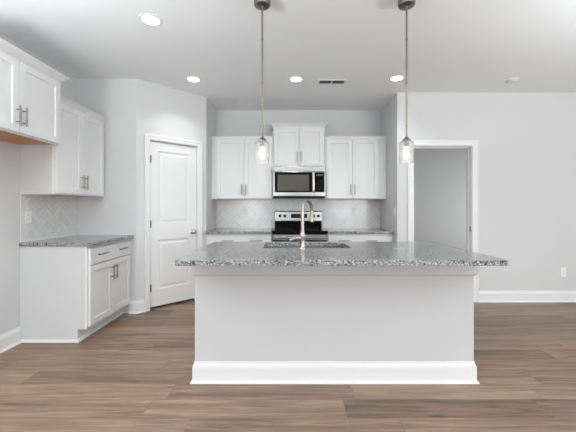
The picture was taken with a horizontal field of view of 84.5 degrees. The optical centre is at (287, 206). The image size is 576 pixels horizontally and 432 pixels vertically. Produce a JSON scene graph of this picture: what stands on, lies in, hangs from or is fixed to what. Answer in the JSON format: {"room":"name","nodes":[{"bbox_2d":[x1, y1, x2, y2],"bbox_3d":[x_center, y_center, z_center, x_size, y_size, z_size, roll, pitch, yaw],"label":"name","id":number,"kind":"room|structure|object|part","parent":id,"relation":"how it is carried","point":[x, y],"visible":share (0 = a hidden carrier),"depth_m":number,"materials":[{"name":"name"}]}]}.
{"room":"kitchen","nodes":[
{"label":"kitchen","id":0,"kind":"room"},
{"bbox_2d":[0,32,76,334],"bbox_3d":[-2.520,-0.130,-1.710,0.120,2.740,10.820,0,0,0],"label":"wall","id":1,"kind":"structure","parent":0,"point":[9,152],"depth_m":2.81,"materials":[{"name":"paint"}]},
{"bbox_2d":[0,38,69,145],"bbox_3d":[-2.245,-0.880,2.447,0.426,0.636,1.020,0,0,0],"label":"upper cabinet","id":2,"kind":"object","parent":1,"relation":"attached to","point":[29,88],"visible":1,"depth_m":2.55,"materials":[{"name":"paint"}]},
{"bbox_3d":[-2.080,-0.852,2.224,0.020,0.556,0.438,0,0,0],"label":"door","id":3,"kind":"part","parent":2,"relation":"part of","materials":[{"name":"paint"}]},
{"bbox_3d":[-2.052,-0.699,2.417,0.039,0.150,0.012,0,0,0],"label":"handle","id":4,"kind":"part","parent":2,"relation":"part of","materials":[{"name":"silver metal"}]},
{"bbox_3d":[-2.052,-0.699,2.473,0.039,0.150,0.012,0,0,0],"label":"handle","id":5,"kind":"part","parent":2,"relation":"part of","materials":[{"name":"silver metal"}]},
{"bbox_3d":[-2.283,-0.571,2.447,0.346,0.006,0.908,0,0,0],"label":"panel","id":6,"kind":"part","parent":2,"relation":"part of","materials":[{"name":"brown wood"}]},
{"bbox_3d":[-2.274,-0.568,2.447,0.368,0.012,0.910,0,0,0],"label":"rail","id":7,"kind":"part","parent":2,"relation":"part of","materials":[{"name":"paint"}]},
{"bbox_3d":[-2.247,-1.169,2.447,0.423,0.058,1.020,0,0,0],"label":"crown molding","id":8,"kind":"part","parent":2,"relation":"part of","materials":[{"name":"paint"}]},
{"bbox_3d":[-2.080,-0.852,2.666,0.020,0.556,0.438,0,0,0],"label":"door","id":9,"kind":"part","parent":2,"relation":"part of","materials":[{"name":"paint"}]},
{"bbox_2d":[20,194,77,241],"bbox_3d":[-2.454,0.099,3.304,0.009,0.454,0.788,0,0,0],"label":"tile backsplash","id":10,"kind":"structure","parent":1,"relation":"attached to","point":[52,216],"depth_m":3.25,"materials":[{"name":"tile"}]},
{"bbox_2d":[25,211,30,222],"bbox_3d":[-2.446,0.095,2.985,0.009,0.116,0.072,0,0,0],"label":"wall outlet","id":11,"kind":"object","parent":10,"relation":"attached to","point":[27,213],"visible":1,"depth_m":2.98,"materials":[{"name":"white plastic"}]},
{"bbox_2d":[20,95,105,196],"bbox_3d":[-2.273,-0.578,3.301,0.371,0.926,0.789,0,0,0],"label":"upper cabinet","id":12,"kind":"object","parent":1,"relation":"attached to","point":[75,167],"visible":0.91,"depth_m":3.11,"materials":[{"name":"paint"}]},
{"bbox_3d":[-2.312,-0.553,2.909,0.291,0.875,0.003,0,0,0],"label":"panel","id":13,"kind":"part","parent":12,"relation":"part of","materials":[{"name":"white wood"}]},
{"bbox_3d":[-2.301,-0.121,3.303,0.313,0.012,0.786,0,0,0],"label":"rail","id":14,"kind":"part","parent":12,"relation":"part of","materials":[{"name":"paint"}]},
{"bbox_3d":[-2.135,-0.554,3.104,0.020,0.854,0.363,0,0,0],"label":"door","id":15,"kind":"part","parent":12,"relation":"part of","materials":[{"name":"paint"}]},
{"bbox_3d":[-2.311,-0.124,3.303,0.291,0.006,0.784,0,0,0],"label":"panel","id":16,"kind":"part","parent":12,"relation":"part of","materials":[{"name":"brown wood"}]},
{"bbox_3d":[-2.130,-1.016,3.303,0.030,0.050,0.786,0,0,0],"label":"crown molding","id":17,"kind":"part","parent":12,"relation":"part of","materials":[{"name":"paint"}]},
{"bbox_3d":[-2.107,-0.252,3.316,0.039,0.150,0.012,0,0,0],"label":"handle","id":18,"kind":"part","parent":12,"relation":"part of","materials":[{"name":"silver metal"}]},
{"bbox_3d":[-2.135,-0.554,3.471,0.020,0.854,0.363,0,0,0],"label":"door","id":19,"kind":"part","parent":12,"relation":"part of","materials":[{"name":"paint"}]},
{"bbox_2d":[0,290,575,353],"bbox_3d":[1.570,1.167,-1.425,8.060,0.147,11.150,0,0,0],"label":"baseboard","id":20,"kind":"structure","parent":1,"relation":"attached to","point":[484,295],"depth_m":4.14,"materials":[{"name":"paint"}]},
{"bbox_2d":[77,78,135,312],"bbox_3d":[-2.175,-0.130,3.760,0.810,2.740,0.120,0,0,0],"label":"wall","id":21,"kind":"structure","parent":0,"point":[114,213],"depth_m":3.70,"materials":[{"name":"paint"}]},
{"bbox_2d":[129,299,144,313],"bbox_3d":[-1.764,1.167,3.703,0.172,0.147,0.059,0,0,-24],"label":"baseboard","id":22,"kind":"structure","parent":21,"relation":"attached to","point":[135,307],"depth_m":3.69,"materials":[{"name":"paint"}]},
{"bbox_2d":[136,79,205,300],"bbox_3d":[-1.484,-0.130,4.056,0.905,2.740,0.120,0,0,-44],"label":"wall","id":23,"kind":"structure","parent":0,"point":[161,110],"depth_m":3.90,"materials":[{"name":"paint"}]},
{"bbox_2d":[144,134,201,311],"bbox_3d":[-1.458,0.185,4.043,0.748,2.110,0.175,0,0,-44],"label":"door","id":24,"kind":"structure","parent":23,"relation":"in","point":[172,166],"depth_m":3.99,"materials":[{"name":"paint"}]},
{"bbox_2d":[206,97,215,230],"bbox_3d":[-1.175,-0.130,4.622,0.120,2.740,0.595,0,0,0],"label":"wall","id":25,"kind":"structure","parent":0,"point":[210,110],"depth_m":4.50,"materials":[{"name":"paint"}]},
{"bbox_2d":[0,0,575,109],"bbox_3d":[1.570,-1.550,-0.260,8.300,0.100,13.720,0,0,0],"label":"ceiling","id":26,"kind":"structure","parent":0,"point":[453,45],"depth_m":2.93,"materials":[{"name":"paint"}]},
{"bbox_2d":[139,13,161,25],"bbox_3d":[-1.100,-1.496,2.540,0.176,0.007,0.176,0,0,0],"label":"recessed light","id":27,"kind":"object","parent":26,"relation":"in","point":[149,19],"visible":1,"depth_m":2.53,"materials":[{"name":"white plastic"}]},
{"bbox_2d":[186,76,200,81],"bbox_3d":[-1.110,-1.496,3.720,0.176,0.007,0.176,0,0,0],"label":"recessed light","id":28,"kind":"object","parent":26,"relation":"in","point":[189,78],"visible":1,"depth_m":3.72,"materials":[{"name":"white plastic"}]},
{"bbox_2d":[254,0,270,163],"bbox_3d":[-0.184,-0.907,2.270,0.118,1.185,0.118,0,0,0],"label":"pendant light","id":29,"kind":"object","parent":26,"relation":"hanging from","point":[261,146],"visible":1,"depth_m":2.25,"materials":[{"name":"clear glass"}]},
{"bbox_3d":[-0.184,-0.960,2.270,0.015,0.930,0.015,0,0,0],"label":"stem","id":30,"kind":"part","parent":29,"relation":"part of","materials":[{"name":"silver metal"}]},
{"bbox_3d":[-0.184,-0.391,2.270,0.100,0.152,0.100,0,0,0],"label":"lamp shade","id":31,"kind":"part","parent":29,"relation":"part of","materials":[{"name":"clear glass"}]},
{"bbox_2d":[289,76,302,81],"bbox_3d":[0.094,-1.496,3.720,0.176,0.007,0.176,0,0,0],"label":"recessed light","id":32,"kind":"object","parent":26,"relation":"in","point":[293,78],"visible":1,"depth_m":3.72,"materials":[{"name":"white plastic"}]},
{"bbox_2d":[318,80,345,84],"bbox_3d":[0.525,-1.497,3.800,0.330,0.006,0.136,0,0,0],"label":"ceiling vent","id":33,"kind":"object","parent":26,"relation":"in","point":[320,82],"visible":1,"depth_m":3.82,"materials":[{"name":"white plastic"}]},
{"bbox_2d":[389,75,404,80],"bbox_3d":[1.266,-1.496,3.690,0.176,0.007,0.176,0,0,0],"label":"recessed light","id":34,"kind":"object","parent":26,"relation":"in","point":[396,77],"visible":1,"depth_m":3.69,"materials":[{"name":"white plastic"}]},
{"bbox_2d":[398,0,414,163],"bbox_3d":[0.849,-0.907,2.270,0.118,1.185,0.118,0,0,0],"label":"pendant light","id":35,"kind":"object","parent":26,"relation":"hanging from","point":[406,146],"visible":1,"depth_m":2.25,"materials":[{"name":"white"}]},
{"bbox_3d":[0.849,-0.960,2.270,0.015,0.930,0.015,0,0,0],"label":"stem","id":36,"kind":"part","parent":35,"relation":"part of","materials":[{"name":"silver metal"}]},
{"bbox_3d":[0.849,-0.391,2.270,0.100,0.152,0.100,0,0,0],"label":"lamp shade","id":37,"kind":"part","parent":35,"relation":"part of","materials":[{"name":"clear glass"}]},
{"bbox_2d":[506,78,519,82],"bbox_3d":[2.650,-1.488,3.740,0.136,0.025,0.136,0,0,0],"label":"smoke detector","id":38,"kind":"object","parent":26,"relation":"attached to","point":[511,80],"visible":1,"depth_m":3.71,"materials":[{"name":"white plastic"}]},
{"bbox_2d":[0,298,575,431],"bbox_3d":[1.570,1.290,-0.260,8.300,0.100,13.720,0,0,0],"label":"floor","id":39,"kind":"structure","parent":0,"point":[133,373],"depth_m":2.14,"materials":[{"name":"brown wood"}]},
{"bbox_2d":[20,239,130,342],"bbox_3d":[-2.123,0.801,3.295,0.671,0.878,0.802,0,0,0],"label":"base cabinet","id":40,"kind":"object","parent":39,"relation":"on","point":[68,293],"visible":0.97,"depth_m":2.91,"materials":[{"name":"paint"}]},
{"bbox_3d":[-2.163,0.801,2.909,0.591,0.876,0.003,0,0,0],"label":"panel","id":41,"kind":"part","parent":40,"relation":"part of","materials":[{"name":"white wood"}]},
{"bbox_3d":[-2.186,1.227,3.295,0.544,0.026,0.802,0,0,0],"label":"shoe molding","id":42,"kind":"part","parent":40,"relation":"part of","materials":[{"name":"paint"}]},
{"bbox_2d":[19,235,133,245],"bbox_3d":[-2.127,0.343,3.296,0.661,0.034,0.805,0,0,0],"label":"countertop","id":43,"kind":"structure","parent":40,"relation":"on","point":[75,240],"depth_m":3.08,"materials":[{"name":"stone"}]},
{"bbox_3d":[-1.835,0.826,3.116,0.020,0.559,0.372,0,0,0],"label":"door","id":44,"kind":"part","parent":40,"relation":"part of","materials":[{"name":"paint"}]},
{"bbox_3d":[-1.835,0.463,3.304,0.020,0.149,0.748,0,0,0],"label":"drawer","id":45,"kind":"part","parent":40,"relation":"part of","materials":[{"name":"paint"}]},
{"bbox_3d":[-1.835,0.826,3.492,0.020,0.559,0.372,0,0,0],"label":"door","id":46,"kind":"part","parent":40,"relation":"part of","materials":[{"name":"paint"}]},
{"bbox_2d":[206,234,271,244],"bbox_3d":[-0.666,0.801,4.585,0.893,0.878,0.666,0,0,0],"label":"base cabinet","id":47,"kind":"object","parent":39,"relation":"on","point":[210,238],"visible":0.2,"depth_m":4.29,"materials":[{"name":"paint"}]},
{"bbox_2d":[205,228,273,233],"bbox_3d":[-0.667,0.343,4.590,0.891,0.034,0.656,0,0,0],"label":"countertop","id":48,"kind":"structure","parent":47,"relation":"on","point":[216,230],"depth_m":4.26,"materials":[{"name":"stone"}]},
{"bbox_3d":[-0.650,0.463,4.300,0.840,0.149,0.020,0,0,0],"label":"drawer","id":49,"kind":"part","parent":47,"relation":"part of","materials":[{"name":"paint"}]},
{"bbox_2d":[272,211,326,241],"bbox_3d":[0.157,0.649,4.553,0.740,1.181,0.705,0,0,0],"label":"electric range","id":50,"kind":"object","parent":39,"relation":"on","point":[287,223],"visible":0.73,"depth_m":4.84,"materials":[{"name":"silver metal"}]},
{"bbox_3d":[0.157,0.142,4.874,0.724,0.148,0.064,0,0,0],"label":"control panel","id":51,"kind":"part","parent":50,"relation":"part of","materials":[{"name":"metal"}]},
{"bbox_3d":[0.157,0.689,4.283,0.734,0.633,0.046,0,0,0],"label":"oven door","id":52,"kind":"part","parent":50,"relation":"part of","materials":[{"name":"metal"}]},
{"bbox_2d":[272,228,326,233],"bbox_3d":[0.157,0.343,4.553,0.740,0.050,0.600,0,0,0],"label":"cooktop","id":53,"kind":"object","parent":50,"relation":"in","point":[276,230],"depth_m":4.25,"materials":[{"name":"black glass"}]},
{"bbox_3d":[0.157,0.405,4.231,0.640,0.024,0.059,0,0,0],"label":"oven handle","id":54,"kind":"part","parent":50,"relation":"part of","materials":[{"name":"metal"}]},
{"bbox_2d":[190,246,479,383],"bbox_3d":[0.328,0.800,2.613,2.030,0.879,0.788,0,0,0],"label":"kitchen island","id":55,"kind":"object","parent":39,"relation":"on","point":[254,324],"visible":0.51,"depth_m":2.25,"materials":[{"name":"paint"}]},
{"bbox_3d":[0.328,1.167,2.583,2.030,0.147,0.727,0,0,0],"label":"baseboard","id":56,"kind":"part","parent":55,"relation":"part of","materials":[{"name":"paint"}]},
{"bbox_3d":[0.328,0.426,2.584,2.022,0.124,0.723,0,0,0],"label":"apron trim","id":57,"kind":"part","parent":55,"relation":"part of","materials":[{"name":"paint"}]},
{"bbox_2d":[175,242,508,265],"bbox_3d":[0.329,0.343,2.460,2.046,0.034,1.050,0,0,0],"label":"island countertop","id":58,"kind":"structure","parent":55,"relation":"on","point":[215,253],"depth_m":2.18,"materials":[{"name":"stone"}]},
{"bbox_2d":[289,199,313,249],"bbox_3d":[0.129,0.129,2.493,0.268,0.393,0.094,0,0,-44],"label":"kitchen faucet","id":59,"kind":"object","parent":58,"relation":"on","point":[301,237],"visible":1,"depth_m":2.44,"materials":[{"name":"silver metal"}]},
{"bbox_3d":[0.052,0.243,2.439,0.091,0.045,0.038,0,0,-12],"label":"lever handle","id":60,"kind":"part","parent":59,"relation":"part of","materials":[{"name":"silver metal"}]},
{"bbox_2d":[299,230,305,249],"bbox_3d":[0.112,0.251,2.452,0.058,0.150,0.058,0,0,30],"label":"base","id":61,"kind":"object","parent":59,"relation":"attached to","point":[302,235],"depth_m":2.43,"materials":[{"name":"silver metal"}]},
{"bbox_2d":[266,247,343,247],"bbox_3d":[0.152,0.455,2.708,0.698,0.188,0.378,0,0,0],"label":"sink","id":62,"kind":"object","parent":58,"relation":"in","point":[266,247],"visible":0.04,"depth_m":2.90,"materials":[{"name":"metal"}]},
{"bbox_2d":[327,233,392,241],"bbox_3d":[0.981,0.801,4.585,0.890,0.878,0.666,0,0,0],"label":"base cabinet","id":63,"kind":"object","parent":39,"relation":"on","point":[330,237],"visible":0.21,"depth_m":4.29,"materials":[{"name":"paint"}]},
{"bbox_3d":[0.940,0.463,4.300,0.788,0.149,0.020,0,0,0],"label":"drawer","id":64,"kind":"part","parent":63,"relation":"part of","materials":[{"name":"paint"}]},
{"bbox_2d":[323,228,393,233],"bbox_3d":[0.982,0.343,4.590,0.892,0.034,0.656,0,0,0],"label":"countertop","id":65,"kind":"structure","parent":63,"relation":"on","point":[329,230],"depth_m":4.26,"materials":[{"name":"stone"}]},
{"bbox_2d":[216,110,379,135],"bbox_3d":[-0.515,-0.130,4.980,4.130,2.740,0.120,0,0,0],"label":"wall","id":66,"kind":"structure","parent":0,"point":[228,122],"depth_m":4.92,"materials":[{"name":"paint"}]},
{"bbox_2d":[211,136,273,199],"bbox_3d":[-0.666,-0.573,4.735,0.894,0.916,0.366,0,0,0],"label":"upper cabinet","id":67,"kind":"object","parent":66,"relation":"attached to","point":[235,174],"visible":0.95,"depth_m":4.60,"materials":[{"name":"paint"}]},
{"bbox_3d":[-0.838,-0.554,4.600,0.399,0.854,0.020,0,0,0],"label":"door","id":68,"kind":"part","parent":67,"relation":"part of","materials":[{"name":"paint"}]},
{"bbox_3d":[-0.666,-1.011,4.601,0.894,0.040,0.018,0,0,0],"label":"crown molding","id":69,"kind":"part","parent":67,"relation":"part of","materials":[{"name":"paint"}]},
{"bbox_3d":[-0.666,-0.121,4.764,0.894,0.012,0.308,0,0,0],"label":"rail","id":70,"kind":"part","parent":67,"relation":"part of","materials":[{"name":"paint"}]},
{"bbox_3d":[-0.434,-0.554,4.600,0.399,0.854,0.020,0,0,0],"label":"door","id":71,"kind":"part","parent":67,"relation":"part of","materials":[{"name":"paint"}]},
{"bbox_2d":[216,199,379,227],"bbox_3d":[0.158,0.099,4.915,2.541,0.454,0.009,0,0,0],"label":"tile backsplash","id":72,"kind":"structure","parent":66,"relation":"attached to","point":[336,213],"depth_m":4.91,"materials":[{"name":"tile"}]},
{"bbox_2d":[243,208,247,214],"bbox_3d":[-0.655,0.070,4.906,0.072,0.116,0.009,0,0,0],"label":"wall outlet","id":73,"kind":"object","parent":72,"relation":"attached to","point":[245,210],"visible":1,"depth_m":4.90,"materials":[{"name":"white plastic"}]},
{"bbox_2d":[351,208,355,214],"bbox_3d":[1.015,0.070,4.906,0.072,0.116,0.009,0,0,0],"label":"wall outlet","id":74,"kind":"object","parent":72,"relation":"attached to","point":[353,210],"visible":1,"depth_m":4.90,"materials":[{"name":"white plastic"}]},
{"bbox_2d":[270,123,327,165],"bbox_3d":[0.160,-0.897,4.735,0.839,0.622,0.366,0,0,0],"label":"upper cabinet","id":75,"kind":"object","parent":66,"relation":"attached to","point":[294,144],"visible":0.9,"depth_m":4.60,"materials":[{"name":"paint"}]},
{"bbox_3d":[-0.021,-0.871,4.600,0.356,0.545,0.020,0,0,0],"label":"door","id":76,"kind":"part","parent":75,"relation":"part of","materials":[{"name":"paint"}]},
{"bbox_2d":[273,166,324,198],"bbox_3d":[0.157,-0.354,4.680,0.742,0.452,0.457,0,0,0],"label":"microwave","id":77,"kind":"object","parent":75,"relation":"attached to","point":[289,182],"visible":1,"depth_m":4.50,"materials":[{"name":"metal"}]},
{"bbox_3d":[0.081,-0.330,4.520,0.589,0.347,0.028,0,0,0],"label":"door","id":78,"kind":"part","parent":77,"relation":"part of","materials":[{"name":"glass"}]},
{"bbox_3d":[0.361,-0.354,4.480,0.034,0.308,0.057,0,0,0],"label":"door handle","id":79,"kind":"part","parent":77,"relation":"part of","materials":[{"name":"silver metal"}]},
{"bbox_3d":[0.160,-1.181,4.742,0.839,0.055,0.353,0,0,0],"label":"crown molding","id":80,"kind":"part","parent":75,"relation":"part of","materials":[{"name":"paint"}]},
{"bbox_3d":[0.340,-0.871,4.600,0.356,0.545,0.020,0,0,0],"label":"door","id":81,"kind":"part","parent":75,"relation":"part of","materials":[{"name":"paint"}]},
{"bbox_2d":[323,136,385,199],"bbox_3d":[0.983,-0.573,4.735,0.889,0.916,0.366,0,0,0],"label":"upper cabinet","id":82,"kind":"object","parent":66,"relation":"attached to","point":[355,166],"visible":0.98,"depth_m":4.60,"materials":[{"name":"paint"}]},
{"bbox_3d":[0.745,-0.554,4.600,0.374,0.854,0.020,0,0,0],"label":"door","id":83,"kind":"part","parent":82,"relation":"part of","materials":[{"name":"paint"}]},
{"bbox_3d":[0.983,-0.121,4.764,0.889,0.012,0.308,0,0,0],"label":"rail","id":84,"kind":"part","parent":82,"relation":"part of","materials":[{"name":"paint"}]},
{"bbox_3d":[0.983,-1.011,4.601,0.889,0.040,0.018,0,0,0],"label":"crown molding","id":85,"kind":"part","parent":82,"relation":"part of","materials":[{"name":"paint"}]},
{"bbox_3d":[1.124,-0.554,4.600,0.374,0.854,0.020,0,0,0],"label":"door","id":86,"kind":"part","parent":82,"relation":"part of","materials":[{"name":"paint"}]},
{"bbox_2d":[380,92,405,241],"bbox_3d":[1.490,-0.130,4.535,0.120,2.740,0.770,0,0,0],"label":"wall","id":87,"kind":"structure","parent":0,"point":[393,114],"depth_m":4.26,"materials":[{"name":"paint"}]},
{"bbox_2d":[414,149,465,249],"bbox_3d":[2.875,-0.130,5.810,2.650,2.740,0.120,0,0,0],"label":"wall","id":88,"kind":"structure","parent":0,"point":[439,174],"depth_m":5.75,"materials":[{"name":"paint"}]},
{"bbox_2d":[406,92,575,289],"bbox_3d":[3.635,-0.130,4.210,4.170,2.740,0.120,0,0,0],"label":"wall","id":89,"kind":"structure","parent":0,"point":[527,140],"depth_m":4.15,"materials":[{"name":"paint"}]},
{"bbox_2d":[408,140,478,301],"bbox_3d":[2.025,0.182,4.199,0.919,2.116,0.141,0,0,0],"label":"door frame","id":90,"kind":"structure","parent":89,"relation":"in","point":[471,146],"depth_m":4.13,"materials":[{"name":"paint"}]},
{"bbox_2d":[560,268,565,276],"bbox_3d":[3.600,0.855,4.145,0.072,0.116,0.009,0,0,0],"label":"wall outlet","id":91,"kind":"object","parent":89,"relation":"attached to","point":[562,270],"visible":1,"depth_m":4.14,"materials":[{"name":"white plastic"}]}
]}

